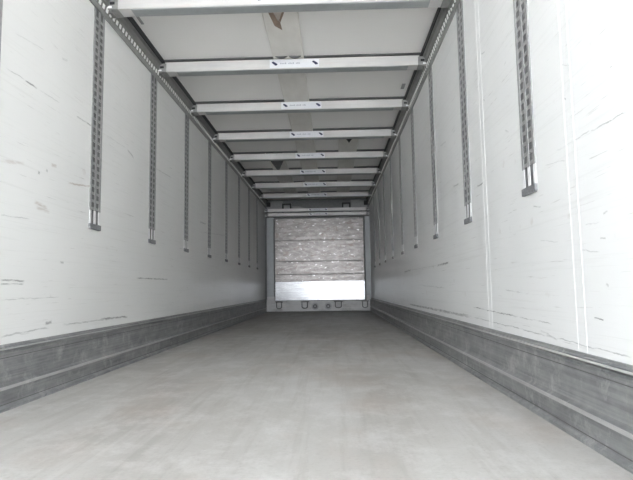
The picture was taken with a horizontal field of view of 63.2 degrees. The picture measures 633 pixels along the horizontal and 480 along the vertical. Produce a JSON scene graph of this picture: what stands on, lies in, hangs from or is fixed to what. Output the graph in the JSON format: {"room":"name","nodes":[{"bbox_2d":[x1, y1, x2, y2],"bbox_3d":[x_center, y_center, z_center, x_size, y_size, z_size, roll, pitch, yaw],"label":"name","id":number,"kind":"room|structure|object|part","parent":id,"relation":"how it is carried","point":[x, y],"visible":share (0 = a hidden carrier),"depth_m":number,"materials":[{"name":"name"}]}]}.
{"room":"cargo space","nodes":[
{"label":"cargo space","id":0,"kind":"room"},
{"bbox_2d":[0,0,265,344],"bbox_3d":[-1.455,-0.293,4.970,0.060,2.645,14.550,-1,-5,2],"label":"wall","id":1,"kind":"structure","parent":0,"point":[59,275],"depth_m":3.37,"materials":[{"name":"white plastic"}]},
{"bbox_2d":[0,0,2,55],"bbox_3d":[-1.506,-0.914,2.375,0.012,1.502,0.156,-1,-5,2],"label":"track","id":2,"kind":"object","parent":1,"relation":"attached to","point":[1,1],"visible":1,"depth_m":2.45,"materials":[{"name":"metal"}]},
{"bbox_2d":[88,6,104,230],"bbox_3d":[-1.472,-0.814,3.460,0.012,1.502,0.156,-1,-5,2],"label":"track","id":3,"kind":"object","parent":1,"relation":"attached to","point":[99,20],"visible":1,"depth_m":3.45,"materials":[{"name":"metal"}]},
{"bbox_2d":[0,299,266,412],"bbox_3d":[-1.389,0.867,4.811,0.040,0.303,14.450,-1,-5,2],"label":"baseboard","id":4,"kind":"structure","parent":1,"relation":"attached to","point":[34,369],"depth_m":3.30,"materials":[{"name":"metal"}]},
{"bbox_2d":[148,73,156,244],"bbox_3d":[-1.439,-0.714,4.534,0.012,1.502,0.156,-1,-5,2],"label":"track","id":5,"kind":"object","parent":1,"relation":"attached to","point":[153,98],"visible":1,"depth_m":4.53,"materials":[{"name":"metal"}]},
{"bbox_2d":[89,0,267,207],"bbox_3d":[-1.413,-1.520,5.032,0.062,0.193,14.450,-1,-5,2],"label":"trim","id":6,"kind":"structure","parent":1,"relation":"attached to","point":[127,28],"depth_m":4.83,"materials":[{"name":"metal"}]},
{"bbox_2d":[184,113,188,252],"bbox_3d":[-1.406,-0.618,5.579,0.012,1.502,0.156,-1,-5,2],"label":"track","id":7,"kind":"object","parent":1,"relation":"attached to","point":[186,158],"visible":1,"depth_m":5.57,"materials":[{"name":"metal"}]},
{"bbox_2d":[208,141,210,257],"bbox_3d":[-1.374,-0.521,6.623,0.012,1.502,0.156,-1,-5,2],"label":"track","id":8,"kind":"object","parent":1,"relation":"attached to","point":[209,143],"visible":1,"depth_m":6.61,"materials":[{"name":"metal"}]},
{"bbox_2d":[225,161,227,261],"bbox_3d":[-1.341,-0.424,7.668,0.012,1.502,0.156,-1,-5,2],"label":"track","id":9,"kind":"object","parent":1,"relation":"attached to","point":[226,163],"visible":1,"depth_m":7.65,"materials":[{"name":"metal"}]},
{"bbox_2d":[238,176,239,264],"bbox_3d":[-1.309,-0.328,8.713,0.012,1.502,0.156,-1,-5,2],"label":"track","id":10,"kind":"object","parent":1,"relation":"attached to","point":[238,176],"visible":1,"depth_m":8.71,"materials":[{"name":"metal"}]},
{"bbox_2d":[248,188,249,267],"bbox_3d":[-1.276,-0.231,9.757,0.012,1.502,0.156,-1,-5,2],"label":"track","id":11,"kind":"object","parent":1,"relation":"attached to","point":[248,188],"visible":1,"depth_m":9.75,"materials":[{"name":"metal"}]},
{"bbox_2d":[256,198,257,268],"bbox_3d":[-1.244,-0.135,10.802,0.012,1.502,0.156,-1,-5,2],"label":"track","id":12,"kind":"object","parent":1,"relation":"attached to","point":[256,198],"visible":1,"depth_m":10.80,"materials":[{"name":"metal"}]},
{"bbox_2d":[107,0,453,17],"bbox_3d":[-0.259,-1.674,3.636,2.452,0.104,0.124,-1,-5,2],"label":"beam","id":13,"kind":"structure","parent":1,"relation":"attached to","point":[117,8],"depth_m":3.61,"materials":[{"name":"metal"}]},
{"bbox_2d":[158,55,426,77],"bbox_3d":[-0.225,-1.577,4.687,2.452,0.104,0.124,-1,-5,2],"label":"beam","id":14,"kind":"structure","parent":1,"relation":"attached to","point":[412,62],"depth_m":4.65,"materials":[{"name":"metal"}]},
{"bbox_2d":[191,99,408,115],"bbox_3d":[-0.194,-1.479,5.752,2.452,0.104,0.124,-1,-5,2],"label":"beam","id":15,"kind":"structure","parent":1,"relation":"attached to","point":[380,104],"depth_m":5.71,"materials":[{"name":"metal"}]},
{"bbox_2d":[213,129,396,142],"bbox_3d":[-0.157,-1.379,6.829,2.452,0.104,0.124,-1,-5,2],"label":"beam","id":16,"kind":"structure","parent":1,"relation":"attached to","point":[373,133],"depth_m":6.79,"materials":[{"name":"metal"}]},
{"bbox_2d":[229,151,387,161],"bbox_3d":[-0.124,-1.279,7.911,2.452,0.104,0.124,-1,-5,2],"label":"beam","id":17,"kind":"structure","parent":1,"relation":"attached to","point":[360,154],"depth_m":7.87,"materials":[{"name":"metal"}]},
{"bbox_2d":[242,168,380,177],"bbox_3d":[-0.091,-1.177,9.010,2.452,0.104,0.124,-1,-5,2],"label":"beam","id":18,"kind":"structure","parent":1,"relation":"attached to","point":[344,171],"depth_m":8.96,"materials":[{"name":"metal"}]},
{"bbox_2d":[252,181,374,189],"bbox_3d":[-0.058,-1.075,10.119,2.452,0.104,0.124,-1,-5,2],"label":"beam","id":19,"kind":"structure","parent":1,"relation":"attached to","point":[348,183],"depth_m":10.07,"materials":[{"name":"metal"}]},
{"bbox_2d":[260,192,370,198],"bbox_3d":[-0.022,-0.970,11.248,2.452,0.104,0.124,-1,-5,2],"label":"beam","id":20,"kind":"structure","parent":1,"relation":"attached to","point":[333,194],"depth_m":11.20,"materials":[{"name":"metal"}]},
{"bbox_2d":[264,207,369,212],"bbox_3d":[0.005,-0.695,11.988,2.452,0.083,0.124,-1,-5,2],"label":"beam","id":21,"kind":"structure","parent":1,"relation":"attached to","point":[346,208],"depth_m":11.94,"materials":[{"name":"metal"}]},
{"bbox_2d":[133,7,437,199],"bbox_3d":[-0.216,-1.672,5.059,2.580,0.080,14.550,-1,-5,2],"label":"ceiling","id":22,"kind":"structure","parent":0,"point":[374,31],"depth_m":4.64,"materials":[{"name":"laminate"}]},
{"bbox_2d":[265,152,297,198],"bbox_3d":[-0.594,-1.107,9.907,0.278,0.136,3.980,-1,-5,2],"label":"air duct","id":23,"kind":"object","parent":22,"relation":"attached to","point":[276,165],"visible":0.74,"depth_m":9.54,"materials":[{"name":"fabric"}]},
{"bbox_2d":[262,12,320,192],"bbox_3d":[-0.241,-1.611,4.994,0.278,0.051,13.830,-1,-5,2],"label":"air duct","id":24,"kind":"object","parent":22,"relation":"attached to","point":[283,30],"visible":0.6,"depth_m":5.02,"materials":[{"name":"fabric"}]},
{"bbox_2d":[337,129,358,197],"bbox_3d":[0.518,-1.227,9.346,0.278,0.033,5.050,-1,-5,2],"label":"air duct","id":25,"kind":"object","parent":22,"relation":"attached to","point":[345,145],"visible":0.45,"depth_m":8.46,"materials":[{"name":"fabric"}]},
{"bbox_2d":[0,311,632,479],"bbox_3d":[-0.175,1.061,4.806,2.580,0.120,14.550,-1,-5,2],"label":"floor","id":26,"kind":"structure","parent":0,"point":[322,395],"depth_m":2.17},
{"bbox_2d":[265,198,370,311],"bbox_3d":[0.028,0.349,12.124,2.460,2.645,0.100,-1,-5,2],"label":"wall","id":27,"kind":"structure","parent":0,"point":[305,203],"depth_m":12.17,"materials":[{"name":"grey metal"}]},
{"bbox_2d":[267,218,273,296],"bbox_3d":[-1.078,0.447,12.069,0.163,1.940,0.059,-1,-5,2],"label":"post","id":28,"kind":"object","parent":27,"relation":"attached to","point":[270,221],"visible":1,"depth_m":12.04,"materials":[{"name":"grey metal"}]},
{"bbox_2d":[267,201,282,208],"bbox_3d":[-0.984,-0.778,12.179,0.364,0.270,0.059,-1,-5,2],"label":"panel","id":29,"kind":"object","parent":27,"relation":"attached to","point":[273,204],"visible":0.7,"depth_m":12.15,"materials":[{"name":"grey metal"}]},
{"bbox_2d":[282,203,291,212],"bbox_3d":[-0.697,-0.754,12.128,0.211,0.235,0.139,-1,-5,2],"label":"bracket","id":30,"kind":"object","parent":27,"relation":"attached to","point":[284,205],"visible":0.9,"depth_m":12.13,"materials":[{"name":"grey metal"}]},
{"bbox_2d":[292,206,312,212],"bbox_3d":[-0.322,-0.721,12.138,0.491,0.150,0.089,-1,-5,2],"label":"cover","id":31,"kind":"object","parent":27,"relation":"attached to","point":[293,207],"visible":0.53,"depth_m":12.11,"materials":[{"name":"grey metal"}]},
{"bbox_2d":[267,295,369,311],"bbox_3d":[0.042,1.473,11.928,2.400,0.347,0.081,-1,-5,2],"label":"sill","id":32,"kind":"structure","parent":27,"relation":"attached to","point":[347,305],"depth_m":11.89,"materials":[{"name":"metal"}]},
{"bbox_2d":[312,303,318,309],"bbox_3d":[-0.032,1.530,11.876,0.164,0.164,0.032,-1,-5,2],"label":"drain cover","id":33,"kind":"object","parent":32,"relation":"attached to","point":[315,306],"visible":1,"depth_m":11.87,"materials":[{"name":"metal"}]},
{"bbox_2d":[325,303,331,309],"bbox_3d":[0.271,1.525,11.867,0.164,0.164,0.032,-1,-5,2],"label":"drain cover","id":34,"kind":"object","parent":32,"relation":"attached to","point":[328,306],"visible":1,"depth_m":11.86,"materials":[{"name":"metal"}]},
{"bbox_2d":[274,217,365,300],"bbox_3d":[0.070,0.437,12.016,2.125,1.916,0.094,-1,-5,2],"label":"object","id":35,"kind":"object","parent":27,"relation":"attached to","point":[316,258],"visible":1,"depth_m":12.01,"materials":[{"name":"grey metal"}]},
{"bbox_3d":[0.078,1.175,11.948,2.078,0.432,0.094,-1,-5,2],"label":"plate","id":36,"kind":"part","parent":35,"relation":"part of","materials":[{"name":"silver metal"}]},
{"bbox_2d":[342,202,350,211],"bbox_3d":[0.697,-0.779,12.087,0.198,0.235,0.139,-1,-5,2],"label":"bracket","id":37,"kind":"object","parent":27,"relation":"attached to","point":[344,204],"visible":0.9,"depth_m":12.06,"materials":[{"name":"grey metal"}]},
{"bbox_2d":[351,200,366,206],"bbox_3d":[0.994,-0.813,12.121,0.372,0.270,0.059,-1,-5,2],"label":"panel","id":38,"kind":"object","parent":27,"relation":"attached to","point":[354,203],"visible":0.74,"depth_m":12.10,"materials":[{"name":"grey metal"}]},
{"bbox_2d":[364,216,370,297],"bbox_3d":[1.211,0.406,12.001,0.151,1.940,0.059,-1,-5,2],"label":"post","id":39,"kind":"object","parent":27,"relation":"attached to","point":[366,218],"visible":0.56,"depth_m":11.98,"materials":[{"name":"grey metal"}]},
{"bbox_2d":[369,0,632,364],"bbox_3d":[1.064,-0.338,4.896,0.060,2.645,14.550,-1,-5,2],"label":"wall","id":40,"kind":"structure","parent":0,"point":[529,242],"depth_m":2.34,"materials":[{"name":"white plastic"}]},
{"bbox_2d":[164,52,420,61],"bbox_3d":[-0.226,-1.660,4.715,2.340,0.008,0.098,-1,-5,2],"label":"trim","id":41,"kind":"structure","parent":40,"relation":"attached to","point":[418,53],"depth_m":4.68,"materials":[{"name":"grey metal"}]},
{"bbox_2d":[195,96,403,103],"bbox_3d":[-0.193,-1.562,5.777,2.340,0.008,0.098,-1,-5,2],"label":"trim","id":42,"kind":"structure","parent":40,"relation":"attached to","point":[397,97],"depth_m":5.75,"materials":[{"name":"grey metal"}]},
{"bbox_2d":[217,127,392,132],"bbox_3d":[-0.159,-1.462,6.852,2.340,0.008,0.098,-1,-5,2],"label":"trim","id":43,"kind":"structure","parent":40,"relation":"attached to","point":[359,128],"depth_m":6.83,"materials":[{"name":"grey metal"}]},
{"bbox_2d":[232,149,384,153],"bbox_3d":[-0.126,-1.362,7.938,2.340,0.008,0.098,-1,-5,2],"label":"trim","id":44,"kind":"structure","parent":40,"relation":"attached to","point":[360,149],"depth_m":7.92,"materials":[{"name":"grey metal"}]},
{"bbox_2d":[245,166,377,170],"bbox_3d":[-0.091,-1.260,9.037,2.340,0.008,0.098,-1,-5,2],"label":"trim","id":45,"kind":"structure","parent":40,"relation":"attached to","point":[354,166],"depth_m":9.02,"materials":[{"name":"grey metal"}]},
{"bbox_2d":[254,179,372,182],"bbox_3d":[-0.057,-1.157,10.147,2.340,0.008,0.098,-1,-5,2],"label":"trim","id":46,"kind":"structure","parent":40,"relation":"attached to","point":[367,179],"depth_m":10.13,"materials":[{"name":"grey metal"}]},
{"bbox_2d":[262,190,368,193],"bbox_3d":[-0.022,-1.053,11.269,2.340,0.008,0.098,-1,-5,2],"label":"trim","id":47,"kind":"structure","parent":40,"relation":"attached to","point":[355,190],"depth_m":11.25,"materials":[{"name":"grey metal"}]},
{"bbox_2d":[264,211,369,216],"bbox_3d":[0.013,-0.594,11.998,2.452,0.083,0.124,-1,-5,2],"label":"beam","id":48,"kind":"structure","parent":40,"relation":"attached to","point":[366,212],"depth_m":11.95,"materials":[{"name":"metal"}]},
{"bbox_2d":[373,195,375,266],"bbox_3d":[1.202,-0.178,10.730,0.012,1.502,0.156,-1,-5,2],"label":"track","id":49,"kind":"object","parent":40,"relation":"attached to","point":[373,195],"visible":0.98,"depth_m":10.74,"materials":[{"name":"metal"}]},
{"bbox_3d":[1.204,-0.240,10.736,0.005,1.377,0.152,-1,-5,2],"label":"slotted rail","id":50,"kind":"part","parent":49,"relation":"part of","materials":[{"name":"metal"}]},
{"bbox_2d":[377,187,379,264],"bbox_3d":[1.169,-0.275,9.685,0.012,1.502,0.156,-1,-5,2],"label":"track","id":51,"kind":"object","parent":40,"relation":"attached to","point":[377,187],"visible":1,"depth_m":9.66,"materials":[{"name":"metal"}]},
{"bbox_2d":[383,173,385,262],"bbox_3d":[1.137,-0.371,8.641,0.012,1.502,0.156,-1,-5,2],"label":"track","id":52,"kind":"object","parent":40,"relation":"attached to","point":[383,173],"visible":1,"depth_m":8.63,"materials":[{"name":"metal"}]},
{"bbox_2d":[389,157,393,258],"bbox_3d":[1.105,-0.468,7.596,0.012,1.502,0.156,-1,-5,2],"label":"track","id":53,"kind":"object","parent":40,"relation":"attached to","point":[390,157],"visible":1,"depth_m":7.58,"materials":[{"name":"metal"}]},
{"bbox_2d":[398,138,403,254],"bbox_3d":[1.072,-0.565,6.552,0.012,1.502,0.156,-1,-5,2],"label":"track","id":54,"kind":"object","parent":40,"relation":"attached to","point":[399,147],"visible":1,"depth_m":6.54,"materials":[{"name":"metal"}]},
{"bbox_2d":[366,0,460,205],"bbox_3d":[0.983,-1.562,4.962,0.062,0.193,14.450,-1,-5,2],"label":"trim","id":55,"kind":"structure","parent":40,"relation":"attached to","point":[443,17],"depth_m":4.89,"materials":[{"name":"metal"}]},
{"bbox_2d":[410,108,417,247],"bbox_3d":[1.040,-0.661,5.507,0.012,1.502,0.156,-1,-5,2],"label":"track","id":56,"kind":"object","parent":40,"relation":"attached to","point":[411,112],"visible":1,"depth_m":5.50,"materials":[{"name":"metal"}]},
{"bbox_2d":[428,65,437,238],"bbox_3d":[1.008,-0.758,4.462,0.012,1.502,0.156,-1,-5,2],"label":"track","id":57,"kind":"object","parent":40,"relation":"attached to","point":[430,82],"visible":1,"depth_m":4.45,"materials":[{"name":"metal"}]},
{"bbox_2d":[456,0,471,223],"bbox_3d":[0.975,-0.855,3.418,0.012,1.502,0.156,-1,-5,2],"label":"track","id":58,"kind":"object","parent":40,"relation":"attached to","point":[459,11],"visible":1,"depth_m":3.41,"materials":[{"name":"metal"}]},
{"bbox_2d":[475,13,489,327],"bbox_3d":[0.975,-0.564,3.044,0.001,2.149,0.005,-1,-5,2],"label":"trim","id":59,"kind":"structure","parent":40,"relation":"attached to","point":[475,13],"depth_m":3.03,"materials":[{"name":"white metal"}]},
{"bbox_2d":[478,12,492,321],"bbox_3d":[0.973,-0.570,2.983,0.001,2.149,0.003,-1,-5,2],"label":"trim","id":60,"kind":"structure","parent":40,"relation":"attached to","point":[478,12],"depth_m":2.97,"materials":[{"name":"white metal"}]},
{"bbox_2d":[370,298,632,473],"bbox_3d":[1.030,0.824,4.740,0.040,0.303,14.450,-1,-5,2],"label":"baseboard","id":61,"kind":"structure","parent":40,"relation":"attached to","point":[588,397],"depth_m":2.12,"materials":[{"name":"metal"}]},
{"bbox_2d":[513,0,537,196],"bbox_3d":[0.943,-0.951,2.373,0.012,1.502,0.156,-1,-5,2],"label":"track","id":62,"kind":"object","parent":40,"relation":"attached to","point":[526,120],"visible":1,"depth_m":2.34,"materials":[{"name":"metal"}]},
{"bbox_2d":[557,0,578,350],"bbox_3d":[0.942,-0.663,1.979,0.001,2.149,0.005,-1,-5,2],"label":"trim","id":63,"kind":"structure","parent":40,"relation":"attached to","point":[557,0],"depth_m":1.94,"materials":[{"name":"white metal"}]},
{"bbox_2d":[565,0,587,353],"bbox_3d":[0.940,-0.669,1.913,0.001,2.149,0.003,-1,-5,2],"label":"trim","id":64,"kind":"structure","parent":40,"relation":"attached to","point":[565,0],"depth_m":1.87,"materials":[{"name":"white metal"}]}
]}

